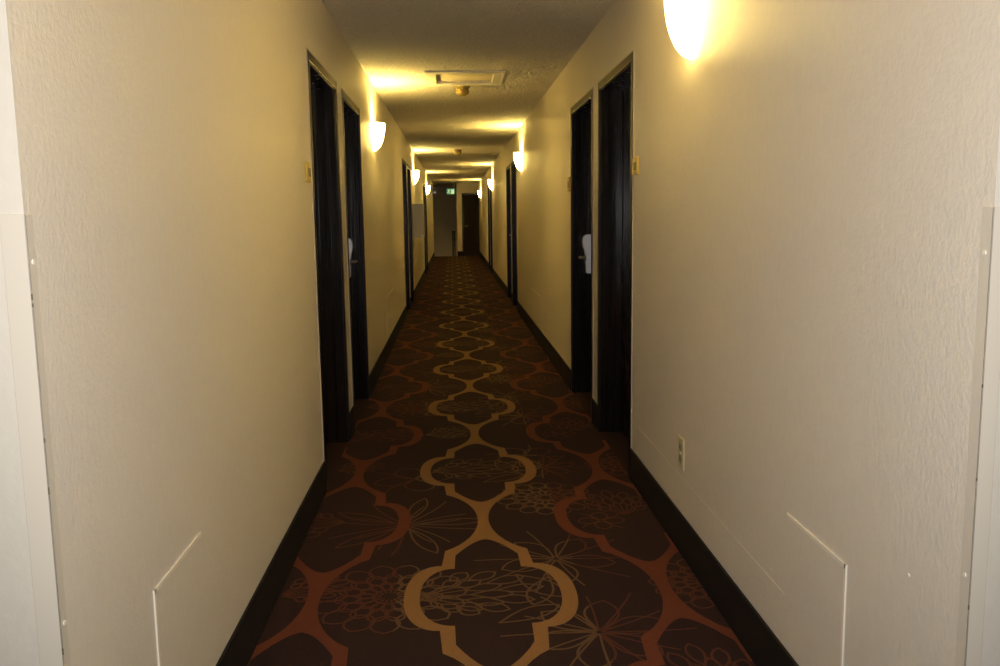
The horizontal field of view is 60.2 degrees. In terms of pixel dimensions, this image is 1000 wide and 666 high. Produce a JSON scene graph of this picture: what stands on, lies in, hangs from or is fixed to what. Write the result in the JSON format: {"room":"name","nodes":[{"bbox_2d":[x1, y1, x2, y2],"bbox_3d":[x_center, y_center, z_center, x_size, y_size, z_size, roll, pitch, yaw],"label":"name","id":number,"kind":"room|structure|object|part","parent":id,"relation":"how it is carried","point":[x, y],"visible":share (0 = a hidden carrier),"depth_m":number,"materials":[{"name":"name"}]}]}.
{"room":"hotel corridor","nodes":[
{"label":"hotel corridor","id":0,"kind":"room"},
{"bbox_2d":[0,0,39,665],"bbox_3d":[-1.500,-0.055,1.365,1.548,2.435,0.150,-1,8,-3],"label":"wall","id":1,"kind":"structure","parent":0,"point":[18,630],"depth_m":1.36,"materials":[{"name":"paint"}]},
{"bbox_2d":[0,214,70,665],"bbox_3d":[-0.733,0.401,1.401,0.040,1.176,0.024,-1,8,-3],"label":"guard","id":2,"kind":"object","parent":1,"relation":"attached to","point":[16,230],"visible":1,"depth_m":1.36,"materials":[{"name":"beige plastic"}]},
{"bbox_2d":[5,0,433,665],"bbox_3d":[-1.597,-1.919,15.097,0.252,2.435,27.836,-1,8,-3],"label":"wall","id":3,"kind":"structure","parent":0,"point":[164,145],"depth_m":2.06,"materials":[{"name":"paint"}]},
{"bbox_2d":[153,532,208,665],"bbox_3d":[-0.741,0.715,2.025,0.004,0.388,0.344,-1,8,-3],"label":"access panel","id":4,"kind":"object","parent":3,"relation":"attached to","point":[179,597],"visible":1,"depth_m":2.02,"materials":[{"name":"paint"}]},
{"bbox_2d":[304,161,311,182],"bbox_3d":[-0.862,-0.724,3.882,0.014,0.090,0.110,-1,8,-3],"label":"room sign","id":5,"kind":"object","parent":3,"relation":"attached to","point":[308,178],"visible":1,"depth_m":3.85,"materials":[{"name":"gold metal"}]},
{"bbox_2d":[216,252,434,665],"bbox_3d":[-1.453,-0.794,15.257,0.010,0.159,27.836,-1,8,-3],"label":"baseboard","id":6,"kind":"structure","parent":3,"relation":"attached to","point":[241,645],"depth_m":3.13,"materials":[{"name":"black wood"}]},
{"bbox_2d":[306,47,349,484],"bbox_3d":[-0.989,-0.325,4.561,0.200,2.096,1.012,-1,8,-3],"label":"door","id":7,"kind":"structure","parent":3,"relation":"in","point":[322,87],"depth_m":4.98,"materials":[{"name":"black wood"}]},
{"bbox_2d":[341,87,369,413],"bbox_3d":[-1.055,-0.490,5.778,0.200,2.096,1.012,-1,8,-3],"label":"door","id":8,"kind":"structure","parent":3,"relation":"in","point":[351,132],"depth_m":6.19,"materials":[{"name":"black wood"}]},
{"bbox_2d":[371,122,384,150],"bbox_3d":[-1.008,-1.632,7.203,0.102,0.225,0.224,-1,8,-3],"label":"wall sconce","id":9,"kind":"object","parent":3,"relation":"attached to","point":[378,129],"visible":1,"depth_m":7.13,"materials":[{"name":"white glass"}]},
{"bbox_2d":[386,288,394,339],"bbox_3d":[-1.107,-0.207,8.751,0.004,0.415,1.006,-1,8,-3],"label":"access panel","id":10,"kind":"object","parent":3,"relation":"attached to","point":[390,297],"visible":1,"depth_m":8.69,"materials":[{"name":"paint"}]},
{"bbox_2d":[402,158,409,309],"bbox_3d":[-1.387,-1.313,11.874,0.200,2.096,1.012,-1,8,-3],"label":"door","id":11,"kind":"structure","parent":3,"relation":"in","point":[404,173],"depth_m":12.30,"materials":[{"name":"black wood"}]},
{"bbox_2d":[407,164,413,300],"bbox_3d":[-1.453,-1.476,13.081,0.200,2.096,1.012,-1,8,-3],"label":"door","id":12,"kind":"structure","parent":3,"relation":"in","point":[408,166],"depth_m":13.50,"materials":[{"name":"black wood"}]},
{"bbox_2d":[413,170,418,183],"bbox_3d":[-1.410,-2.628,14.575,0.102,0.225,0.224,-1,8,-3],"label":"wall sconce","id":13,"kind":"object","parent":3,"relation":"attached to","point":[415,172],"visible":1,"depth_m":14.49,"materials":[{"name":"white glass"}]},
{"bbox_2d":[412,204,424,237],"bbox_3d":[-1.330,-1.832,14.109,0.181,0.550,0.364,-1,8,-3],"label":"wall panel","id":14,"kind":"object","parent":3,"relation":"attached to","point":[417,209],"visible":1,"depth_m":13.94,"materials":[{"name":"grey paint"}]},
{"bbox_3d":[-1.243,-1.834,14.115,0.006,0.526,0.336,-1,8,-3],"label":"cabinet door","id":15,"kind":"part","parent":14,"relation":"part of","materials":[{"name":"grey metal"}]},
{"bbox_2d":[423,182,426,273],"bbox_3d":[-1.816,-2.376,19.741,0.200,2.096,1.012,-1,8,-3],"label":"door","id":16,"kind":"structure","parent":3,"relation":"in","point":[423,182],"depth_m":20.15,"materials":[{"name":"black wood"}]},
{"bbox_2d":[425,185,427,269],"bbox_3d":[-1.881,-2.538,20.938,0.200,2.096,1.012,-1,8,-3],"label":"door","id":17,"kind":"structure","parent":3,"relation":"in","point":[425,185],"depth_m":21.35,"materials":[{"name":"black wood"}]},
{"bbox_2d":[426,185,429,194],"bbox_3d":[-1.796,-3.584,21.650,0.102,0.225,0.224,-1,8,-3],"label":"wall sconce","id":18,"kind":"object","parent":3,"relation":"attached to","point":[427,186],"visible":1,"depth_m":21.57,"materials":[{"name":"white glass"}]},
{"bbox_2d":[433,187,456,255],"bbox_3d":[-2.516,-3.208,32.853,2.000,4.635,0.150,-1,8,-3],"label":"wall","id":19,"kind":"structure","parent":0,"point":[444,204],"depth_m":32.66,"materials":[{"name":"paint"}]},
{"bbox_2d":[321,0,614,186],"bbox_3d":[-0.778,-3.296,15.656,4.600,0.120,34.350,-1,8,-3],"label":"ceiling","id":20,"kind":"structure","parent":0,"point":[394,42],"depth_m":6.12,"materials":[{"name":"white paint"}]},
{"bbox_2d":[447,182,454,193],"bbox_3d":[-1.627,-4.777,28.522,0.275,0.385,0.100,-1,8,-3],"label":"exit sign","id":21,"kind":"object","parent":20,"relation":"hanging from","point":[449,191],"visible":1,"depth_m":28.51,"materials":[{"name":"green plastic"}]},
{"bbox_2d":[454,149,461,154],"bbox_3d":[-0.702,-3.030,14.468,0.132,0.089,0.132,-1,8,-3],"label":"smoke detector","id":22,"kind":"object","parent":20,"relation":"attached to","point":[457,151],"visible":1,"depth_m":14.42,"materials":[{"name":"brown plastic"}]},
{"bbox_2d":[455,86,469,95],"bbox_3d":[-0.322,-2.073,7.383,0.132,0.089,0.132,-1,8,-3],"label":"smoke detector","id":23,"kind":"object","parent":20,"relation":"attached to","point":[460,90],"visible":0.96,"depth_m":7.34,"materials":[{"name":"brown plastic"}]},
{"bbox_2d":[424,70,505,85],"bbox_3d":[-0.288,-2.070,6.981,0.628,0.039,0.700,-1,8,-3],"label":"ceiling hatch","id":24,"kind":"object","parent":20,"relation":"attached to","point":[431,77],"visible":0.99,"depth_m":7.01,"materials":[{"name":"beige paint"}]},
{"bbox_3d":[-0.288,-2.084,6.979,0.478,0.012,0.520,-1,8,-3],"label":"hatch panel","id":25,"kind":"part","parent":24,"relation":"part of","materials":[{"name":"beige"}]},
{"bbox_2d":[456,182,479,255],"bbox_3d":[-1.035,-2.973,30.970,0.993,4.635,3.800,-1,8,-3],"label":"wall","id":26,"kind":"structure","parent":0,"point":[460,187],"depth_m":28.85,"materials":[{"name":"paint"}]},
{"bbox_2d":[461,193,479,255],"bbox_3d":[-0.988,-3.643,29.006,0.573,2.090,0.114,-1,8,-3],"label":"door","id":27,"kind":"structure","parent":26,"relation":"in","point":[470,201],"depth_m":29.00,"materials":[{"name":"brown wood"}]},
{"bbox_2d":[247,256,755,665],"bbox_3d":[-0.636,-0.501,14.045,4.600,0.121,30.400,-1,8,-3],"label":"floor","id":28,"kind":"structure","parent":0,"point":[475,510],"depth_m":3.64,"materials":[{"name":"brown carpet"}]},
{"bbox_2d":[452,231,456,255],"bbox_3d":[-1.571,-3.025,29.692,0.163,0.993,1.442,-1,8,-3],"label":"stair rail","id":29,"kind":"object","parent":28,"relation":"on","point":[453,232],"visible":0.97,"depth_m":29.00,"materials":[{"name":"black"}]},
{"bbox_3d":[-1.579,-2.983,28.999,0.055,0.800,0.050,-1,8,-3],"label":"newel post","id":30,"kind":"part","parent":29,"relation":"part of","materials":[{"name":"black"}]},
{"bbox_3d":[-1.557,-3.023,29.717,0.044,0.981,1.395,-1,8,-2],"label":"handrail","id":31,"kind":"part","parent":29,"relation":"part of","materials":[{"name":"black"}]},
{"bbox_2d":[478,0,999,665],"bbox_3d":[0.172,-1.956,15.188,0.253,2.435,27.836,-1,8,-3],"label":"wall","id":32,"kind":"structure","parent":0,"point":[813,185],"depth_m":2.15,"materials":[{"name":"paint"}]},
{"bbox_2d":[487,185,490,269],"bbox_3d":[-0.168,-2.560,20.927,0.200,2.096,1.012,-1,8,-3],"label":"door","id":33,"kind":"structure","parent":32,"relation":"in","point":[487,185],"depth_m":21.35,"materials":[{"name":"black wood"}]},
{"bbox_2d":[488,180,492,189],"bbox_3d":[-0.211,-3.206,18.706,0.102,0.225,0.224,-1,8,-3],"label":"wall sconce","id":34,"kind":"object","parent":32,"relation":"attached to","point":[490,182],"visible":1,"depth_m":18.63,"materials":[{"name":"white glass"}]},
{"bbox_2d":[490,189,492,272],"bbox_3d":[-0.102,-2.398,19.730,0.200,2.096,1.012,-1,8,-3],"label":"door","id":35,"kind":"structure","parent":32,"relation":"in","point":[491,231],"depth_m":20.15,"materials":[{"name":"black wood"}]},
{"bbox_2d":[506,164,511,297],"bbox_3d":[0.236,-1.559,13.515,0.200,2.096,1.012,-1,8,-3],"label":"door","id":36,"kind":"structure","parent":32,"relation":"in","point":[508,168],"depth_m":13.93,"materials":[{"name":"black wood"}]},
{"bbox_2d":[511,160,517,304],"bbox_3d":[0.302,-1.396,12.308,0.200,2.096,1.012,-1,8,-3],"label":"door","id":37,"kind":"structure","parent":32,"relation":"in","point":[513,166],"depth_m":12.73,"materials":[{"name":"black wood"}]},
{"bbox_2d":[514,152,521,170],"bbox_3d":[0.221,-2.136,10.789,0.102,0.225,0.224,-1,8,-3],"label":"wall sconce","id":38,"kind":"object","parent":32,"relation":"attached to","point":[518,155],"visible":1,"depth_m":10.71,"materials":[{"name":"white glass"}]},
{"bbox_2d":[531,288,540,329],"bbox_3d":[0.384,-0.271,9.329,0.004,0.345,1.006,-1,8,-3],"label":"access panel","id":39,"kind":"object","parent":32,"relation":"attached to","point":[535,298],"visible":1,"depth_m":9.31,"materials":[{"name":"paint"}]},
{"bbox_2d":[567,177,570,191],"bbox_3d":[0.512,-1.106,6.427,0.014,0.110,0.100,-1,8,-3],"label":"room sign","id":40,"kind":"object","parent":32,"relation":"attached to","point":[568,178],"visible":1,"depth_m":6.40,"materials":[{"name":"gold metal"}]},
{"bbox_2d":[570,87,593,420],"bbox_3d":[0.651,-0.532,5.911,0.200,2.096,1.012,-1,8,-3],"label":"door","id":41,"kind":"structure","parent":32,"relation":"in","point":[582,111],"depth_m":6.32,"materials":[{"name":"black wood"}]},
{"bbox_2d":[597,49,634,476],"bbox_3d":[0.716,-0.371,4.723,0.200,2.096,1.012,-1,8,-3],"label":"door","id":42,"kind":"structure","parent":32,"relation":"in","point":[616,88],"depth_m":5.11,"materials":[{"name":"black wood"}]},
{"bbox_2d":[632,156,638,174],"bbox_3d":[0.640,-0.789,4.077,0.014,0.084,0.110,-1,8,-3],"label":"room sign","id":43,"kind":"object","parent":32,"relation":"attached to","point":[635,161],"visible":1,"depth_m":4.05,"materials":[{"name":"gold metal"}]},
{"bbox_2d":[479,251,798,665],"bbox_3d":[0.060,-0.825,15.329,0.010,0.159,27.824,-1,8,-3],"label":"baseboard","id":44,"kind":"structure","parent":32,"relation":"attached to","point":[759,641],"depth_m":3.09,"materials":[{"name":"black wood"}]},
{"bbox_2d":[678,435,684,470],"bbox_3d":[0.705,0.467,3.366,0.010,0.124,0.076,-1,8,-3],"label":"wall outlet","id":45,"kind":"object","parent":32,"relation":"attached to","point":[681,442],"visible":1,"depth_m":3.35,"materials":[{"name":"beige plastic"}]},
{"bbox_2d":[664,0,701,58],"bbox_3d":[0.641,-1.097,3.090,0.102,0.225,0.224,-1,8,-3],"label":"wall sconce","id":46,"kind":"object","parent":32,"relation":"attached to","point":[683,17],"visible":1,"depth_m":3.03,"materials":[{"name":"white glass"}]},
{"bbox_2d":[783,513,846,665],"bbox_3d":[0.776,0.685,2.147,0.004,0.372,0.350,-1,8,-3],"label":"access panel","id":47,"kind":"object","parent":32,"relation":"attached to","point":[815,577],"visible":1,"depth_m":2.14,"materials":[{"name":"paint"}]},
{"bbox_2d":[955,207,999,665],"bbox_3d":[0.816,0.373,1.484,0.030,1.167,0.030,-1,8,-3],"label":"guard","id":48,"kind":"object","parent":32,"relation":"attached to","point":[986,366],"visible":1,"depth_m":1.45,"materials":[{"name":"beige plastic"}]},
{"bbox_2d":[981,119,999,665],"bbox_3d":[1.558,-0.119,1.523,1.527,2.435,0.150,-1,8,-3],"label":"wall","id":49,"kind":"structure","parent":0,"point":[990,656],"depth_m":1.48,"materials":[{"name":"paint"}]}
]}

